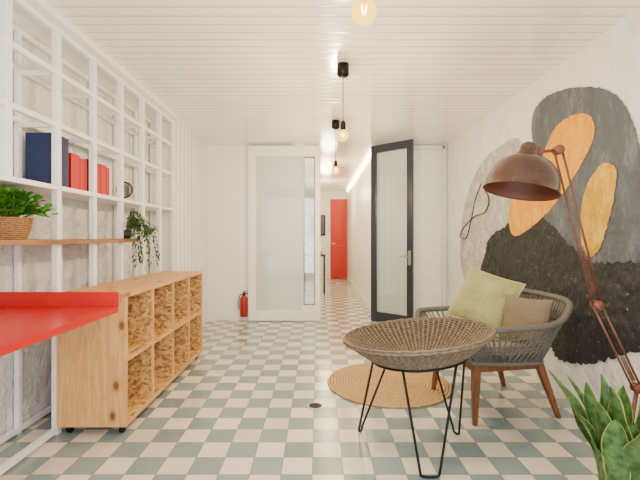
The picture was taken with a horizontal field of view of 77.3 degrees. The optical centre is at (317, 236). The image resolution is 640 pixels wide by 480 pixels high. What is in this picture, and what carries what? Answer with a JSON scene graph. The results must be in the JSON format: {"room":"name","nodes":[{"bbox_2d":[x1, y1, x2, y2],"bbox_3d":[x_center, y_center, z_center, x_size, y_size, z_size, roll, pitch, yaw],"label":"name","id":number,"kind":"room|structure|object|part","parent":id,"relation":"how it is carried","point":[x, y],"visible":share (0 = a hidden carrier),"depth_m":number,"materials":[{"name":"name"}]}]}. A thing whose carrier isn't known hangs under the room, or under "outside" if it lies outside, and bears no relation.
{"room":"office lounge","nodes":[
{"label":"office lounge","id":0,"kind":"room"},
{"bbox_2d":[0,217,32,238],"bbox_3d":[-1.740,-0.049,2.260,0.216,0.123,0.216,0,0,0],"label":"basket","id":1,"kind":"object","parent":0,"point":[10,227],"depth_m":2.20,"materials":[{"name":"brown wicker"}]},
{"bbox_2d":[0,32,149,435],"bbox_3d":[-1.980,-0.065,2.000,0.100,2.630,5.200,0,0,0],"label":"wall","id":2,"kind":"structure","parent":0,"point":[36,259],"depth_m":2.89,"materials":[{"name":"white paint"}]},
{"bbox_2d":[0,292,118,356],"bbox_3d":[-1.552,0.388,1.810,0.745,0.125,1.120,0,0,0],"label":"countertop","id":3,"kind":"structure","parent":2,"relation":"attached to","point":[27,319],"depth_m":2.17,"materials":[{"name":"red laminate"}]},
{"bbox_2d":[13,0,179,120],"bbox_3d":[-1.758,-1.355,2.000,0.345,0.050,5.200,0,0,0],"label":"trim","id":4,"kind":"structure","parent":2,"relation":"attached to","point":[22,19],"depth_m":2.90,"materials":[{"name":"white wood"}]},
{"bbox_2d":[153,121,208,315],"bbox_3d":[-1.835,-0.065,5.350,0.390,2.630,1.500,0,0,0],"label":"wall","id":5,"kind":"structure","parent":0,"point":[191,152],"depth_m":4.95,"materials":[{"name":"white wood"}]},
{"bbox_2d":[203,313,208,324],"bbox_3d":[-1.633,1.190,5.293,0.015,0.120,1.385,0,0,0],"label":"baseboard","id":6,"kind":"structure","parent":5,"relation":"attached to","point":[205,317],"depth_m":5.80,"materials":[{"name":"white paint"}]},
{"bbox_2d":[0,279,597,479],"bbox_3d":[0.000,1.300,5.750,4.060,0.100,12.700,0,0,0],"label":"floor","id":7,"kind":"structure","parent":0,"point":[239,410],"depth_m":2.57,"materials":[{"name":"tile"}]},
{"bbox_2d":[0,0,174,475],"bbox_3d":[-1.764,-0.039,2.947,0.328,2.578,3.295,0,0,0],"label":"shelving unit","id":8,"kind":"object","parent":7,"relation":"on","point":[116,153],"visible":0.84,"depth_m":2.68,"materials":[{"name":"white wood"}]},
{"bbox_3d":[-1.660,-0.827,2.130,0.040,1.003,0.040,0,0,0],"label":"post","id":9,"kind":"part","parent":8,"relation":"part of","materials":[{"name":"white wood"}]},
{"bbox_3d":[-1.905,-0.039,2.540,0.030,2.578,0.030,0,0,0],"label":"post","id":10,"kind":"part","parent":8,"relation":"part of","materials":[{"name":"white wood"}]},
{"bbox_3d":[-1.905,1.220,2.945,0.032,0.034,3.290,0,0,0],"label":"rail","id":11,"kind":"part","parent":8,"relation":"part of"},
{"bbox_2d":[0,185,58,238],"bbox_3d":[-1.693,-0.140,2.262,0.369,0.306,0.499,0,0,0],"label":"potted plant","id":12,"kind":"object","parent":8,"relation":"on","point":[14,200],"visible":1,"depth_m":2.22,"materials":[{"name":"green plant"}]},
{"bbox_3d":[-1.660,1.220,2.945,0.032,0.034,3.290,0,0,0],"label":"rail","id":13,"kind":"part","parent":8,"relation":"part of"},
{"bbox_2d":[25,133,51,183],"bbox_3d":[-1.784,-0.498,2.595,0.191,0.345,0.050,0,0,0],"label":"book","id":14,"kind":"object","parent":8,"relation":"on","point":[38,146],"visible":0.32,"depth_m":2.57,"materials":[{"name":"blue paper"}]},
{"bbox_3d":[-1.660,-0.039,2.540,0.040,2.578,0.040,0,0,0],"label":"post","id":15,"kind":"part","parent":8,"relation":"part of","materials":[{"name":"white wood"}]},
{"bbox_3d":[-1.905,-0.039,2.950,0.030,2.578,0.030,0,0,0],"label":"post","id":16,"kind":"part","parent":8,"relation":"part of","materials":[{"name":"white wood"}]},
{"bbox_2d":[62,136,64,186],"bbox_3d":[-1.784,-0.496,2.644,0.191,0.340,0.045,0,0,0],"label":"book","id":17,"kind":"object","parent":8,"relation":"on","point":[63,138],"visible":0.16,"depth_m":2.65,"materials":[{"name":"paper"}]},
{"bbox_2d":[65,138,68,186],"bbox_3d":[-1.784,-0.493,2.689,0.191,0.335,0.040,0,0,0],"label":"book","id":18,"kind":"object","parent":8,"relation":"on","point":[66,140],"visible":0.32,"depth_m":2.69,"materials":[{"name":"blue paper"}]},
{"bbox_2d":[69,153,79,189],"bbox_3d":[-1.780,-0.451,2.785,0.181,0.250,0.100,0,0,0],"label":"book","id":19,"kind":"object","parent":8,"relation":"on","point":[74,160],"visible":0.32,"depth_m":2.77,"materials":[{"name":"red paper"}]},
{"bbox_3d":[-1.905,-1.310,2.945,0.032,0.034,3.290,0,0,0],"label":"rail","id":20,"kind":"part","parent":8,"relation":"part of","materials":[{"name":"white wood"}]},
{"bbox_3d":[-1.905,-1.070,2.945,0.032,0.034,3.290,0,0,0],"label":"rail","id":21,"kind":"part","parent":8,"relation":"part of","materials":[{"name":"white wood"}]},
{"bbox_3d":[-1.905,-0.740,2.945,0.032,0.034,3.290,0,0,0],"label":"rail","id":22,"kind":"part","parent":8,"relation":"part of","materials":[{"name":"white wood"}]},
{"bbox_2d":[80,158,86,190],"bbox_3d":[-1.780,-0.444,2.884,0.181,0.235,0.085,0,0,0],"label":"book","id":23,"kind":"object","parent":8,"relation":"on","point":[83,163],"visible":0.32,"depth_m":2.88,"materials":[{"name":"red paper"}]},
{"bbox_2d":[85,159,88,190],"bbox_3d":[-1.780,-0.449,2.950,0.181,0.245,0.035,0,0,0],"label":"book","id":24,"kind":"object","parent":8,"relation":"on","point":[85,159],"visible":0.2,"depth_m":2.93,"materials":[{"name":"beige paper"}]},
{"bbox_3d":[-1.660,-1.040,2.945,0.032,0.034,3.290,0,0,0],"label":"rail","id":25,"kind":"part","parent":8,"relation":"part of","materials":[{"name":"white wood"}]},
{"bbox_3d":[-1.660,-0.710,2.945,0.032,0.034,3.290,0,0,0],"label":"rail","id":26,"kind":"part","parent":8,"relation":"part of","materials":[{"name":"white wood"}]},
{"bbox_3d":[-1.660,-0.039,2.950,0.040,2.578,0.040,0,0,0],"label":"post","id":27,"kind":"part","parent":8,"relation":"part of","materials":[{"name":"white wood"}]},
{"bbox_3d":[-1.660,-1.310,2.945,0.032,0.034,3.290,0,0,0],"label":"rail","id":28,"kind":"part","parent":8,"relation":"part of","materials":[{"name":"white wood"}]},
{"bbox_2d":[97,165,99,193],"bbox_3d":[-1.780,-0.439,3.079,0.181,0.225,0.050,0,0,0],"label":"book","id":29,"kind":"object","parent":8,"relation":"on","point":[98,166],"visible":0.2,"depth_m":3.08,"materials":[{"name":"red paper"}]},
{"bbox_2d":[97,164,105,194],"bbox_3d":[-1.780,-0.446,3.150,0.181,0.240,0.080,0,0,0],"label":"book","id":30,"kind":"object","parent":8,"relation":"on","point":[102,167],"visible":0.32,"depth_m":3.13,"materials":[{"name":"red paper"}]},
{"bbox_2d":[106,167,108,194],"bbox_3d":[-1.780,-0.441,3.216,0.181,0.230,0.040,0,0,0],"label":"book","id":31,"kind":"object","parent":8,"relation":"on","point":[107,169],"visible":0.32,"depth_m":3.21,"materials":[{"name":"red paper"}]},
{"bbox_2d":[109,169,111,195],"bbox_3d":[-1.780,-0.439,3.257,0.181,0.225,0.030,0,0,0],"label":"book","id":32,"kind":"object","parent":8,"relation":"on","point":[110,170],"visible":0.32,"depth_m":3.26,"materials":[{"name":"beige paper"}]},
{"bbox_3d":[-1.905,-0.039,3.770,0.030,2.578,0.030,0,0,0],"label":"post","id":33,"kind":"part","parent":8,"relation":"part of","materials":[{"name":"white wood"}]},
{"bbox_3d":[-1.660,-0.039,3.360,0.040,2.578,0.040,0,0,0],"label":"post","id":34,"kind":"part","parent":8,"relation":"part of","materials":[{"name":"white wood"}]},
{"bbox_2d":[116,182,132,198],"bbox_3d":[-1.750,-0.414,3.620,0.130,0.176,0.090,0,0,33],"label":"mirror","id":35,"kind":"object","parent":8,"relation":"on","point":[128,189],"visible":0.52,"depth_m":3.62,"materials":[{"name":"brown mirror"}]},
{"bbox_3d":[-1.750,-0.426,3.620,0.132,0.132,0.004,0,0,0],"label":"glass","id":36,"kind":"part","parent":35,"relation":"part of","materials":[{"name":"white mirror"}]},
{"bbox_3d":[-1.905,-0.039,4.180,0.030,2.578,0.030,0,0,0],"label":"post","id":37,"kind":"part","parent":8,"relation":"part of","materials":[{"name":"white wood"}]},
{"bbox_2d":[124,211,159,267],"bbox_3d":[-1.508,0.022,3.425,0.326,0.501,0.326,0,0,-31],"label":"potted plant","id":38,"kind":"object","parent":8,"relation":"on","point":[133,223],"visible":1,"depth_m":3.44,"materials":[{"name":"green plant"}]},
{"bbox_3d":[-1.660,-0.024,3.460,0.100,0.075,0.100,0,0,0],"label":"pot","id":39,"kind":"part","parent":38,"relation":"part of","materials":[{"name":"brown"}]},
{"bbox_3d":[-1.660,-0.039,3.770,0.040,2.578,0.040,0,0,0],"label":"post","id":40,"kind":"part","parent":8,"relation":"part of","materials":[{"name":"white wood"}]},
{"bbox_3d":[-1.905,-0.039,4.575,0.030,2.578,0.030,0,0,0],"label":"post","id":41,"kind":"part","parent":8,"relation":"part of","materials":[{"name":"white wood"}]},
{"bbox_3d":[-1.660,-0.039,4.180,0.040,2.578,0.040,0,0,0],"label":"post","id":42,"kind":"part","parent":8,"relation":"part of","materials":[{"name":"white wood"}]},
{"bbox_3d":[-1.660,-0.039,4.575,0.040,2.578,0.040,0,0,0],"label":"post","id":43,"kind":"part","parent":8,"relation":"part of","materials":[{"name":"white wood"}]},
{"bbox_2d":[57,271,202,432],"bbox_3d":[-1.417,0.802,3.330,0.435,0.895,1.660,0,0,0],"label":"cubby","id":44,"kind":"object","parent":7,"relation":"on","point":[111,368],"visible":0.96,"depth_m":2.78,"materials":[{"name":"brown wood"}]},
{"bbox_3d":[-1.417,0.785,2.513,0.435,0.810,0.025,0,0,0],"label":"panel","id":45,"kind":"part","parent":44,"relation":"part of","materials":[{"name":"brown wood"}]},
{"bbox_3d":[-1.417,0.367,3.330,0.435,0.025,1.660,0,0,0],"label":"panel","id":46,"kind":"part","parent":44,"relation":"part of","materials":[{"name":"brown wood"}]},
{"bbox_3d":[-1.417,1.177,3.330,0.435,0.025,1.610,0,0,0],"label":"panel","id":47,"kind":"part","parent":44,"relation":"part of","materials":[{"name":"brown wood"}]},
{"bbox_3d":[-1.417,0.785,4.147,0.435,0.810,0.025,0,0,0],"label":"panel","id":48,"kind":"part","parent":44,"relation":"part of","materials":[{"name":"brown wood"}]},
{"bbox_2d":[304,254,325,293],"bbox_3d":[-0.085,0.820,9.000,0.510,0.860,0.360,0,0,0],"label":"console table","id":49,"kind":"object","parent":7,"relation":"on","point":[323,255],"visible":0.7,"depth_m":8.83,"materials":[{"name":"brown wood"}]},
{"bbox_3d":[-0.310,0.840,8.850,0.040,0.820,0.040,0,0,0],"label":"leg","id":50,"kind":"part","parent":49,"relation":"part of","materials":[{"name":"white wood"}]},
{"bbox_3d":[0.140,0.840,8.850,0.040,0.820,0.040,0,0,0],"label":"leg","id":51,"kind":"part","parent":49,"relation":"part of","materials":[{"name":"brown wood"}]},
{"bbox_2d":[307,402,323,408],"bbox_3d":[-0.020,1.248,2.960,0.124,0.003,0.124,0,0,0],"label":"floor drain","id":52,"kind":"object","parent":7,"relation":"on","point":[313,405],"visible":1,"depth_m":2.96,"materials":[{"name":"silver metal"}]},
{"bbox_2d":[327,363,451,408],"bbox_3d":[0.600,1.243,3.420,1.039,0.014,1.041,0,0,-9],"label":"rug","id":53,"kind":"object","parent":7,"relation":"on","point":[349,383],"visible":0.85,"depth_m":3.29,"materials":[{"name":"wicker"}]},
{"bbox_2d":[343,317,496,478],"bbox_3d":[0.580,0.879,2.360,0.864,0.742,0.867,0,0,23],"label":"wicker coffee table","id":54,"kind":"object","parent":7,"relation":"on","point":[422,344],"visible":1,"depth_m":2.46,"materials":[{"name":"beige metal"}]},
{"bbox_3d":[0.341,0.986,2.527,0.171,0.527,0.300,0,0,34],"label":"leg","id":55,"kind":"part","parent":54,"relation":"part of","materials":[{"name":"black metal"}]},
{"bbox_3d":[0.593,0.965,2.098,0.299,0.569,0.071,0,0,0],"label":"leg","id":56,"kind":"part","parent":54,"relation":"part of","materials":[{"name":"black metal"}]},
{"bbox_3d":[0.836,0.962,2.495,0.116,0.575,0.299,0,0,-30],"label":"leg","id":57,"kind":"part","parent":54,"relation":"part of","materials":[{"name":"black metal"}]},
{"bbox_2d":[415,288,573,425],"bbox_3d":[1.294,0.832,3.004,0.867,0.836,0.836,0,0,-10],"label":"armchair","id":58,"kind":"object","parent":7,"relation":"on","point":[499,355],"visible":0.53,"depth_m":2.70,"materials":[{"name":"grey wicker"}]},
{"bbox_3d":[0.965,1.050,3.222,0.072,0.370,0.082,0,0,-10],"label":"leg","id":59,"kind":"part","parent":58,"relation":"part of","materials":[{"name":"brown wood"}]},
{"bbox_3d":[1.024,0.895,2.957,0.028,0.040,0.482,0,0,-10],"label":"frame rail","id":60,"kind":"part","parent":58,"relation":"part of","materials":[{"name":"brown wood"}]},
{"bbox_3d":[1.059,1.058,2.687,0.072,0.385,0.082,0,0,-10],"label":"leg","id":61,"kind":"part","parent":58,"relation":"part of","materials":[{"name":"brown wood"}]},
{"bbox_2d":[446,266,525,337],"bbox_3d":[1.325,0.500,3.190,0.247,0.507,0.550,0,0,-40],"label":"throw pillow","id":62,"kind":"object","parent":58,"relation":"on","point":[481,297],"visible":0.74,"depth_m":3.15,"materials":[{"name":"green fabric"}]},
{"bbox_3d":[1.293,0.653,3.004,0.836,0.440,0.805,0,0,-10],"label":"backrest","id":63,"kind":"part","parent":58,"relation":"part of","materials":[{"name":"grey wicker"}]},
{"bbox_3d":[1.294,0.622,3.004,0.867,0.416,0.835,0,0,-10],"label":"arm rail","id":64,"kind":"part","parent":58,"relation":"part of","materials":[{"name":"grey wicker"}]},
{"bbox_3d":[1.496,1.058,3.315,0.178,0.385,0.059,0,0,-26],"label":"leg","id":65,"kind":"part","parent":58,"relation":"part of","materials":[{"name":"brown wood"}]},
{"bbox_2d":[471,337,537,360],"bbox_3d":[1.250,0.796,2.997,0.580,0.083,0.550,0,0,-10],"label":"seat cushion","id":66,"kind":"object","parent":58,"relation":"on","point":[496,338],"depth_m":2.76,"materials":[{"name":"grey fabric"}]},
{"bbox_3d":[1.266,0.855,2.999,0.624,0.063,0.633,0,0,-10],"label":"seat rail","id":67,"kind":"part","parent":58,"relation":"part of","materials":[{"name":"grey wicker"}]},
{"bbox_3d":[1.300,0.893,2.746,0.510,0.043,0.028,0,0,-10],"label":"frame rail","id":68,"kind":"part","parent":58,"relation":"part of","materials":[{"name":"brown wood"}]},
{"bbox_2d":[501,294,552,347],"bbox_3d":[1.474,0.590,2.849,0.133,0.316,0.330,0,0,-38],"label":"throw pillow","id":69,"kind":"object","parent":58,"relation":"on","point":[518,311],"visible":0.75,"depth_m":2.82,"materials":[{"name":"beige fabric"}]},
{"bbox_3d":[1.590,1.058,2.781,0.178,0.385,0.059,0,0,6],"label":"leg","id":70,"kind":"part","parent":58,"relation":"part of","materials":[{"name":"brown wood"}]},
{"bbox_2d":[483,141,639,420],"bbox_3d":[1.383,0.364,2.185,0.933,1.771,0.388,0,0,0],"label":"floor lamp","id":71,"kind":"object","parent":7,"relation":"on","point":[525,175],"visible":0.95,"depth_m":2.19,"materials":[{"name":"orange metal"}]},
{"bbox_3d":[1.107,-0.362,2.185,0.380,0.319,0.388,0,0,0],"label":"lamp shade","id":72,"kind":"part","parent":71,"relation":"part of","materials":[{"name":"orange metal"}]},
{"bbox_3d":[1.427,-0.052,2.200,0.269,0.866,0.012,0,0,0],"label":"arm","id":73,"kind":"part","parent":71,"relation":"part of"},
{"bbox_3d":[1.645,0.602,2.200,0.270,0.481,0.012,0,0,0],"label":"arm","id":74,"kind":"part","parent":71,"relation":"part of"},
{"bbox_2d":[548,370,639,479],"bbox_3d":[1.346,0.928,1.702,0.548,0.644,0.422,0,0,0],"label":"snake plant","id":75,"kind":"object","parent":7,"relation":"on","point":[608,425],"visible":1,"depth_m":1.68,"materials":[{"name":"green plant"}]},
{"bbox_2d":[304,184,305,281],"bbox_3d":[-0.400,-0.065,9.050,0.100,2.630,5.900,0,0,0],"label":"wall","id":76,"kind":"structure","parent":0,"point":[304,184],"depth_m":11.20,"materials":[{"name":"white paint"}]},
{"bbox_2d":[306,191,346,278],"bbox_3d":[0.265,-0.065,12.050,1.430,2.630,0.100,0,0,0],"label":"wall","id":77,"kind":"structure","parent":0,"point":[325,196],"depth_m":12.00,"materials":[{"name":"white paint"}]},
{"bbox_2d":[311,215,324,235],"bbox_3d":[0.000,-0.350,11.977,0.440,0.620,0.035,0,0,0],"label":"framed picture","id":78,"kind":"object","parent":77,"relation":"attached to","point":[322,217],"visible":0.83,"depth_m":11.98,"materials":[{"name":"black metal"}]},
{"bbox_2d":[330,199,346,278],"bbox_3d":[0.618,0.055,11.934,0.495,2.370,0.112,0,0,0],"label":"door","id":79,"kind":"structure","parent":77,"relation":"in","point":[338,207],"depth_m":11.93,"materials":[{"name":"red paint"}]},
{"bbox_3d":[0.615,-0.425,11.932,0.330,1.050,0.015,0,0,0],"label":"panel","id":80,"kind":"part","parent":79,"relation":"part of","materials":[{"name":"red paint"}]},
{"bbox_3d":[0.615,0.650,11.932,0.330,0.800,0.015,0,0,0],"label":"panel","id":81,"kind":"part","parent":79,"relation":"part of","materials":[{"name":"red paint"}]},
{"bbox_2d":[209,145,446,316],"bbox_3d":[0.145,-0.065,6.050,3.570,2.630,0.100,0,0,0],"label":"wall","id":82,"kind":"structure","parent":0,"point":[228,164],"depth_m":6.00,"materials":[{"name":"white paint"}]},
{"bbox_2d":[209,314,247,320],"bbox_3d":[-1.340,1.200,5.992,0.600,0.100,0.015,0,0,0],"label":"baseboard","id":83,"kind":"structure","parent":82,"relation":"attached to","point":[212,317],"depth_m":5.99,"materials":[{"name":"white paint"}]},
{"bbox_2d":[238,291,247,316],"bbox_3d":[-1.104,0.994,5.931,0.110,0.372,0.121,0,0,43],"label":"fire extinguisher","id":84,"kind":"object","parent":82,"relation":"attached to","point":[243,300],"visible":1,"depth_m":5.89,"materials":[{"name":"red metal"}]},
{"bbox_2d":[248,146,319,320],"bbox_3d":[-0.500,-0.055,5.950,1.070,2.590,0.060,0,0,0],"label":"door","id":85,"kind":"structure","parent":82,"relation":"in","point":[275,173],"depth_m":5.95,"materials":[{"name":"white glass"}]},
{"bbox_3d":[-0.578,-0.050,5.960,0.685,2.280,0.010,0,0,0],"label":"glass panel","id":86,"kind":"part","parent":85,"relation":"part of","materials":[{"name":"grey glass"}]},
{"bbox_2d":[371,139,413,321],"bbox_3d":[1.055,-0.055,5.745,0.680,2.590,0.158,0,0,41],"label":"door","id":87,"kind":"structure","parent":82,"relation":"in","point":[378,316],"depth_m":5.67,"materials":[{"name":"black paint"}]},
{"bbox_3d":[1.239,0.290,5.583,0.150,0.200,0.158,0,0,41],"label":"handle","id":88,"kind":"part","parent":87,"relation":"part of","materials":[{"name":"silver metal"}]},
{"bbox_2d":[414,149,441,317],"bbox_3d":[1.645,-0.035,5.985,0.410,2.550,0.030,0,0,0],"label":"door","id":89,"kind":"structure","parent":82,"relation":"in","point":[427,162],"depth_m":5.97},
{"bbox_2d":[414,146,444,316],"bbox_3d":[1.645,-0.055,5.980,0.490,2.610,0.040,0,0,0],"label":"trim","id":90,"kind":"structure","parent":82,"relation":"attached to","point":[415,147],"depth_m":5.96,"materials":[{"name":"white wood"}]},
{"bbox_2d":[46,0,639,190],"bbox_3d":[0.000,-1.430,5.750,4.060,0.100,12.700,0,0,0],"label":"ceiling","id":91,"kind":"structure","parent":0,"point":[233,72],"depth_m":3.13,"materials":[{"name":"white wood"}]},
{"bbox_2d":[332,120,339,174],"bbox_3d":[0.210,-1.061,4.750,0.096,0.638,0.096,0,0,0],"label":"pendant lamp","id":92,"kind":"object","parent":91,"relation":"hanging from","point":[335,123],"visible":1,"depth_m":4.72,"materials":[{"name":"black metal"}]},
{"bbox_3d":[0.210,-1.090,4.750,0.006,0.400,0.007,0,0,0],"label":"cord","id":93,"kind":"part","parent":92,"relation":"part of","materials":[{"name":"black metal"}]},
{"bbox_3d":[0.210,-0.792,4.750,0.096,0.100,0.096,0,0,0],"label":"bulb","id":94,"kind":"part","parent":92,"relation":"part of","materials":[{"name":"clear glass"}]},
{"bbox_2d":[337,62,348,141],"bbox_3d":[0.200,-1.073,3.200,0.096,0.615,0.096,0,0,0],"label":"pendant lamp","id":95,"kind":"object","parent":91,"relation":"hanging from","point":[342,67],"visible":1,"depth_m":3.17,"materials":[{"name":"black metal"}]},
{"bbox_2d":[340,121,345,129],"bbox_3d":[0.200,-0.892,3.200,0.042,0.075,0.042,0,0,0],"label":"socket","id":96,"kind":"object","parent":95,"relation":"attached to","point":[342,125],"depth_m":3.18,"materials":[{"name":"black metal"}]},
{"bbox_3d":[0.200,-0.814,3.200,0.090,0.097,0.090,0,0,0],"label":"bulb","id":97,"kind":"part","parent":95,"relation":"part of","materials":[{"name":"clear glass"}]},
{"bbox_2d":[351,0,376,25],"bbox_3d":[0.163,-1.067,1.420,0.096,0.625,0.096,0,0,0],"label":"pendant lamp","id":98,"kind":"object","parent":91,"relation":"hanging from","point":[363,12],"visible":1,"depth_m":1.39,"materials":[{"name":"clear glass"}]},
{"bbox_2d":[347,157,370,305],"bbox_3d":[0.930,-0.065,9.050,0.100,2.630,5.900,0,0,0],"label":"wall","id":99,"kind":"structure","parent":0,"point":[359,194],"depth_m":8.28,"materials":[{"name":"white paint"}]},
{"bbox_2d":[347,276,370,312],"bbox_3d":[0.873,1.200,9.050,0.015,0.100,5.900,0,0,0],"label":"baseboard","id":100,"kind":"structure","parent":99,"relation":"attached to","point":[363,299],"depth_m":8.14,"materials":[{"name":"white paint"}]},
{"bbox_2d":[347,153,370,191],"bbox_3d":[0.855,-1.335,9.000,0.030,0.030,5.400,0,0,0],"label":"light strip","id":101,"kind":"object","parent":99,"relation":"attached to","point":[369,156],"visible":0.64,"depth_m":8.00,"materials":[{"name":"white plastic"}]},
{"bbox_2d":[447,7,639,422],"bbox_3d":[1.980,-0.065,2.750,0.100,2.630,6.700,0,0,0],"label":"wall","id":102,"kind":"structure","parent":0,"point":[610,62],"depth_m":3.20,"materials":[{"name":"white paint"}]},
{"bbox_2d":[460,87,639,364],"bbox_3d":[1.919,-0.102,3.687,0.014,2.173,3.459,0,0,0],"label":"mural","id":103,"kind":"object","parent":102,"relation":"attached to","point":[530,243],"visible":0.86,"depth_m":2.96}
]}

